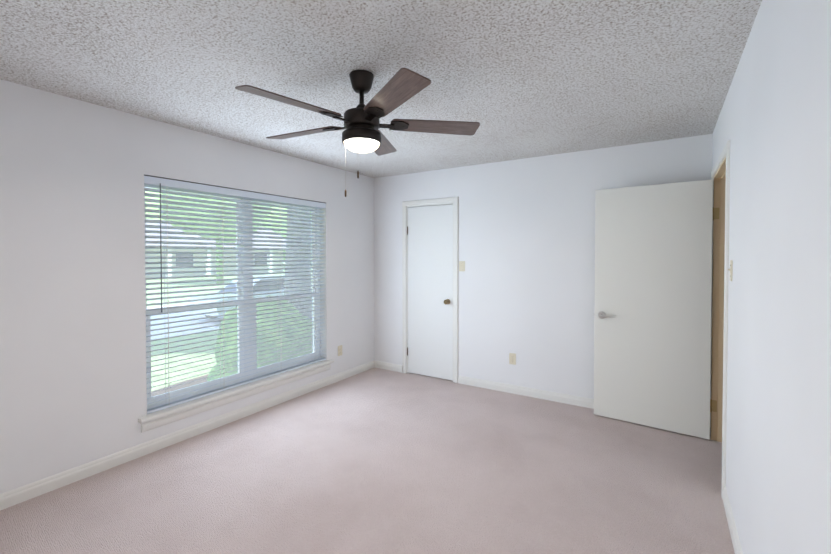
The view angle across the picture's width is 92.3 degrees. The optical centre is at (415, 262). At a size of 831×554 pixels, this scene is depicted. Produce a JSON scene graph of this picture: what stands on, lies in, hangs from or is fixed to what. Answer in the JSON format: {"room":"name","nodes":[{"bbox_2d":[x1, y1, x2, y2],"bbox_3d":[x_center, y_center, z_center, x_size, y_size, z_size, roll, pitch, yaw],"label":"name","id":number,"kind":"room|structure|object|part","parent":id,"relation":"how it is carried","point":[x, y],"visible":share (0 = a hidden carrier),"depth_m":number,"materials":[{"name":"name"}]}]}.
{"room":"empty bedroom","nodes":[
{"label":"empty bedroom","id":0,"kind":"room"},
{"bbox_2d":[0,79,373,493],"bbox_3d":[-1.906,0.168,3.177,0.220,2.440,5.040,1,1,32],"label":"wall","id":1,"kind":"structure","parent":0,"point":[73,376],"depth_m":2.64,"materials":[{"name":"paint"}]},
{"bbox_2d":[0,360,375,510],"bbox_3d":[-1.807,1.345,3.135,0.014,0.088,4.800,1,1,32],"label":"baseboard","id":2,"kind":"structure","parent":1,"relation":"attached to","point":[13,497],"depth_m":2.93,"materials":[{"name":"white wood"}]},
{"bbox_2d":[141,183,330,432],"bbox_3d":[-1.529,0.280,3.695,0.197,1.862,1.895,1,1,32],"label":"window","id":3,"kind":"structure","parent":1,"relation":"in","point":[245,302],"depth_m":3.54,"materials":[{"name":"white plastic"}]},
{"bbox_2d":[144,175,324,202],"bbox_3d":[-1.480,-0.646,3.649,0.014,0.007,1.813,1,1,32],"label":"blind headrail","id":4,"kind":"object","parent":3,"relation":"attached to","point":[229,188],"visible":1,"depth_m":3.42,"materials":[{"name":"grey"}]},
{"bbox_2d":[144,176,325,413],"bbox_3d":[-1.502,0.224,3.677,0.063,1.744,1.811,1,1,32],"label":"window blind","id":5,"kind":"object","parent":3,"relation":"attached to","point":[184,185],"visible":0.86,"depth_m":3.43,"materials":[{"name":"white plastic"}]},
{"bbox_2d":[160,183,161,311],"bbox_3d":[-1.896,-0.108,2.971,0.010,0.960,0.011,1,1,32],"label":"blind wand","id":6,"kind":"object","parent":5,"relation":"hanging from","point":[160,247],"visible":1,"depth_m":2.97,"materials":[{"name":"grey plastic"}]},
{"bbox_2d":[163,188,165,391],"bbox_3d":[-1.924,0.246,3.060,0.002,1.688,0.003,1,1,32],"label":"blind cord","id":7,"kind":"object","parent":5,"relation":"hanging from","point":[163,188],"depth_m":3.07,"materials":[{"name":"white fabric"}]},
{"bbox_2d":[166,187,169,404],"bbox_3d":[-1.880,0.247,3.032,0.002,1.688,0.003,1,1,32],"label":"blind cord","id":8,"kind":"object","parent":5,"relation":"hanging from","point":[166,187],"depth_m":3.04,"materials":[{"name":"white fabric"}]},
{"bbox_2d":[219,209,220,375],"bbox_3d":[-1.685,0.240,3.439,0.002,1.688,0.003,1,1,32],"label":"blind cord","id":9,"kind":"object","parent":5,"relation":"hanging from","point":[219,209],"depth_m":3.45,"materials":[{"name":"white fabric"}]},
{"bbox_2d":[222,245,224,388],"bbox_3d":[-1.641,0.240,3.411,0.002,1.688,0.003,1,1,32],"label":"blind cord","id":10,"kind":"object","parent":5,"relation":"hanging from","point":[223,298],"depth_m":3.42,"materials":[{"name":"white fabric"}]},
{"bbox_2d":[277,262,277,318],"bbox_3d":[-1.365,0.231,3.946,0.002,1.688,0.003,1,1,32],"label":"blind cord","id":11,"kind":"object","parent":5,"relation":"hanging from","point":[277,262],"depth_m":3.95,"materials":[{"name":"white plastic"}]},
{"bbox_2d":[279,202,281,371],"bbox_3d":[-1.321,0.232,3.918,0.002,1.688,0.003,1,1,32],"label":"blind cord","id":12,"kind":"object","parent":5,"relation":"hanging from","point":[280,202],"depth_m":3.93,"materials":[{"name":"white fabric"}]},
{"bbox_2d":[311,237,311,302],"bbox_3d":[-1.127,0.225,4.324,0.002,1.688,0.003,1,1,32],"label":"blind cord","id":13,"kind":"object","parent":5,"relation":"hanging from","point":[311,237],"depth_m":4.32,"materials":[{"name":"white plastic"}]},
{"bbox_3d":[-1.459,1.171,3.667,0.032,0.082,1.895,1,1,32],"label":"window sill apron","id":14,"kind":"part","parent":3,"relation":"part of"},
{"bbox_2d":[138,359,333,423],"bbox_3d":[-1.491,1.115,3.686,0.158,0.030,1.935,1,1,32],"label":"window sill","id":15,"kind":"structure","parent":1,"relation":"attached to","point":[184,406],"depth_m":3.38,"materials":[{"name":"white wood"}]},
{"bbox_2d":[338,345,341,355],"bbox_3d":[-0.873,1.019,4.618,0.007,0.115,0.070,1,1,32],"label":"outlet","id":16,"kind":"object","parent":1,"relation":"attached to","point":[339,350],"visible":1,"depth_m":4.61,"materials":[{"name":"beige plastic"}]},
{"bbox_2d":[0,368,734,553],"bbox_3d":[0.175,1.471,1.888,5.140,0.120,5.040,1,1,32],"label":"floor","id":17,"kind":"structure","parent":0,"point":[376,461],"depth_m":2.48,"materials":[{"name":"carpet"}]},
{"bbox_2d":[0,0,761,177],"bbox_3d":[0.175,-1.089,1.844,5.140,0.120,5.040,1,1,32],"label":"ceiling","id":18,"kind":"structure","parent":0,"point":[519,79],"depth_m":2.09,"materials":[{"name":"white paint"}]},
{"bbox_2d":[235,68,479,196],"bbox_3d":[-0.333,-0.699,2.211,1.268,0.672,1.290,1,1,32],"label":"fan","id":19,"kind":"object","parent":18,"relation":"hanging from","point":[361,133],"visible":1,"depth_m":2.13,"materials":[{"name":"brown wood"}]},
{"bbox_3d":[-0.588,-0.768,1.910,0.500,0.006,0.142,-1,13,-46],"label":"blade","id":20,"kind":"part","parent":19,"relation":"part of","materials":[{"name":"brown wood"}]},
{"label":"blade","id":21,"kind":"part","parent":19,"relation":"part of","materials":[{"name":"brown wood"}]},
{"bbox_3d":[-0.297,-0.636,2.208,0.196,0.050,0.196,1,1,32],"label":"light kit glass","id":22,"kind":"part","parent":19,"relation":"part of","materials":[{"name":"white glass"}]},
{"bbox_3d":[-0.237,-0.780,2.616,0.142,0.006,0.500,-12,-1,8],"label":"blade","id":23,"kind":"part","parent":19,"relation":"part of","materials":[{"name":"brown wood"}]},
{"label":"blade","id":24,"kind":"part","parent":19,"relation":"part of","materials":[{"name":"brown wood"}]},
{"bbox_3d":[0.112,-0.774,2.275,0.500,0.006,0.142,0,-11,-10],"label":"blade","id":25,"kind":"part","parent":19,"relation":"part of","materials":[{"name":"brown wood"}]},
{"bbox_2d":[374,134,711,398],"bbox_3d":[1.580,0.156,3.888,4.920,2.440,0.120,1,1,32],"label":"wall","id":26,"kind":"structure","parent":0,"point":[526,286],"depth_m":4.10,"materials":[{"name":"paint"}]},
{"bbox_2d":[376,361,402,372],"bbox_3d":[-0.338,1.312,5.038,0.411,0.088,0.014,1,1,32],"label":"baseboard","id":27,"kind":"structure","parent":26,"relation":"attached to","point":[382,365],"depth_m":5.02,"materials":[{"name":"white wood"}]},
{"bbox_2d":[408,204,452,380],"bbox_3d":[0.158,0.341,4.702,0.613,2.018,0.102,1,1,32],"label":"closet door","id":28,"kind":"structure","parent":26,"relation":"in","point":[430,290],"depth_m":4.71,"materials":[{"name":"white wood"}]},
{"bbox_2d":[402,197,458,382],"bbox_3d":[0.187,0.334,4.748,0.657,2.055,0.086,1,1,32],"label":"door frame","id":29,"kind":"structure","parent":26,"relation":"attached to","point":[407,263],"depth_m":4.71,"materials":[{"name":"white wood"}]},
{"bbox_2d":[459,261,464,270],"bbox_3d":[0.519,0.041,4.472,0.070,0.115,0.019,1,1,32],"label":"light switch","id":30,"kind":"object","parent":26,"relation":"attached to","point":[461,265],"visible":1,"depth_m":4.47,"materials":[{"name":"beige plastic"}]},
{"bbox_2d":[509,353,515,364],"bbox_3d":[1.017,1.009,4.182,0.070,0.115,0.007,1,1,32],"label":"outlet","id":31,"kind":"object","parent":26,"relation":"attached to","point":[512,358],"visible":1,"depth_m":4.18,"materials":[{"name":"beige plastic"}]},
{"bbox_2d":[458,375,593,408],"bbox_3d":[1.450,1.332,3.901,2.292,0.088,0.030,1,1,32],"label":"baseboard","id":32,"kind":"structure","parent":26,"relation":"attached to","point":[514,389],"depth_m":4.09,"materials":[{"name":"white wood"}]},
{"bbox_2d":[712,0,830,553],"bbox_3d":[1.167,0.203,1.170,0.120,2.440,4.920,1,1,32],"label":"wall","id":33,"kind":"structure","parent":0,"point":[773,124],"depth_m":1.26,"materials":[{"name":"paint"}]},
{"bbox_2d":[594,179,713,439],"bbox_3d":[1.958,0.364,3.348,0.862,2.018,0.145,1,1,36],"label":"entry door","id":34,"kind":"structure","parent":33,"relation":"in","point":[653,306],"depth_m":3.31,"materials":[{"name":"white wood"}]},
{"bbox_3d":[1.688,0.467,3.548,0.191,0.064,0.145,1,1,36],"label":"handle","id":35,"kind":"part","parent":34,"relation":"part of","materials":[{"name":"silver metal"}]},
{"bbox_3d":[2.306,0.370,3.103,0.012,1.604,0.040,1,1,36],"label":"entry door hinges","id":36,"kind":"part","parent":34,"relation":"part of","materials":[{"name":"metal"}]},
{"bbox_2d":[710,140,729,498],"bbox_3d":[2.143,0.339,2.720,0.152,2.115,0.996,1,1,32],"label":"door frame","id":37,"kind":"structure","parent":33,"relation":"attached to","point":[718,301],"depth_m":3.08,"materials":[{"name":"beige wood"}]},
{"bbox_2d":[712,208,718,411],"bbox_3d":[2.333,0.370,3.102,0.032,1.590,0.002,1,1,32],"label":"entry jamb hinge leaf","id":38,"kind":"object","parent":37,"relation":"attached to","point":[714,402],"visible":1,"depth_m":3.11,"materials":[{"name":"gold metal"}]},
{"bbox_2d":[727,260,732,280],"bbox_3d":[1.750,0.045,2.224,0.019,0.115,0.070,1,1,32],"label":"light switch","id":39,"kind":"object","parent":33,"relation":"attached to","point":[731,268],"visible":0.98,"depth_m":2.19,"materials":[{"name":"beige plastic"}]},
{"bbox_2d":[723,486,742,553],"bbox_3d":[0.840,1.386,0.798,0.014,0.088,3.668,1,1,32],"label":"baseboard","id":40,"kind":"structure","parent":33,"relation":"attached to","point":[728,510],"depth_m":2.06,"materials":[{"name":"white wood"}]},
{"label":"outside","id":41,"kind":"structure","parent":0,"visible":0},
{"bbox_2d":[147,304,223,339],"bbox_3d":[-7.827,1.956,15.927,7.200,0.025,140.000,1,1,32],"label":"road","id":42,"kind":"structure","parent":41,"point":[181,323],"depth_m":12.87,"materials":[{"name":"grey asphalt"}]},
{"bbox_2d":[186,275,284,317],"bbox_3d":[-5.727,1.224,14.838,1.820,1.470,4.580,1,1,32],"label":"car","id":43,"kind":"object","parent":42,"relation":"on","point":[226,299],"depth_m":13.73,"materials":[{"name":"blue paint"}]},
{"bbox_3d":[-5.721,0.799,14.839,1.430,0.460,2.680,1,1,32],"label":"glass","id":44,"kind":"part","parent":43,"relation":"part of","materials":[{"name":"grey"}]},
{"bbox_2d":[146,262,284,390],"bbox_3d":[-38.035,1.815,34.970,94.780,1.250,140.000,1,1,32],"label":"lawn","id":45,"kind":"structure","parent":41,"point":[160,382],"depth_m":8.34,"materials":[{"name":"green plant"}]},
{"bbox_2d":[151,374,208,396],"bbox_3d":[-2.026,1.696,5.526,2.300,0.045,4.600,1,1,32],"label":"mulch","id":46,"kind":"object","parent":45,"relation":"on","point":[156,393],"depth_m":5.44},
{"bbox_2d":[206,295,312,380],"bbox_3d":[-2.002,1.133,5.303,1.366,1.390,1.510,1,1,32],"label":"bush","id":47,"kind":"object","parent":46,"relation":"on","point":[262,356],"depth_m":4.94,"materials":[{"name":"green plant"}]},
{"bbox_2d":[146,249,283,276],"bbox_3d":[-25.245,-0.096,42.833,10.000,3.100,19.000,1,1,32],"label":"house","id":48,"kind":"structure","parent":45,"relation":"on","point":[185,269],"depth_m":39.55,"materials":[{"name":"white"}]},
{"bbox_2d":[146,219,285,247],"bbox_3d":[-24.399,-2.962,42.251,14.000,2.750,20.200,1,1,32],"label":"roof","id":49,"kind":"structure","parent":48,"relation":"on","point":[157,234],"depth_m":38.02,"materials":[{"name":"grey"}]},
{"bbox_2d":[176,254,266,265],"bbox_3d":[-21.088,-0.297,39.973,0.060,1.400,14.600,1,1,32],"label":"window","id":50,"kind":"structure","parent":48,"relation":"attached to","point":[257,263],"depth_m":38.73,"materials":[{"name":"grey glass"}]},
{"bbox_2d":[166,249,272,276],"bbox_3d":[-18.645,-0.008,39.147,0.300,3.050,17.800,1,1,32],"label":"post","id":51,"kind":"object","parent":45,"relation":"on","point":[207,264],"depth_m":37.54,"materials":[{"name":"white"}]},
{"bbox_2d":[145,188,310,283],"bbox_3d":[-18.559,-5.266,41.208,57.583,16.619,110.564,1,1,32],"label":"tree","id":52,"kind":"object","parent":45,"relation":"on","point":[218,282],"depth_m":26.80,"materials":[{"name":"green plant"}]},
{"bbox_2d":[284,206,312,318],"bbox_3d":[-2.943,-3.728,10.533,12.053,10.917,14.909,1,1,32],"label":"tree","id":53,"kind":"object","parent":45,"relation":"on","point":[300,299],"depth_m":10.31,"materials":[{"name":"green plant"}]}
]}

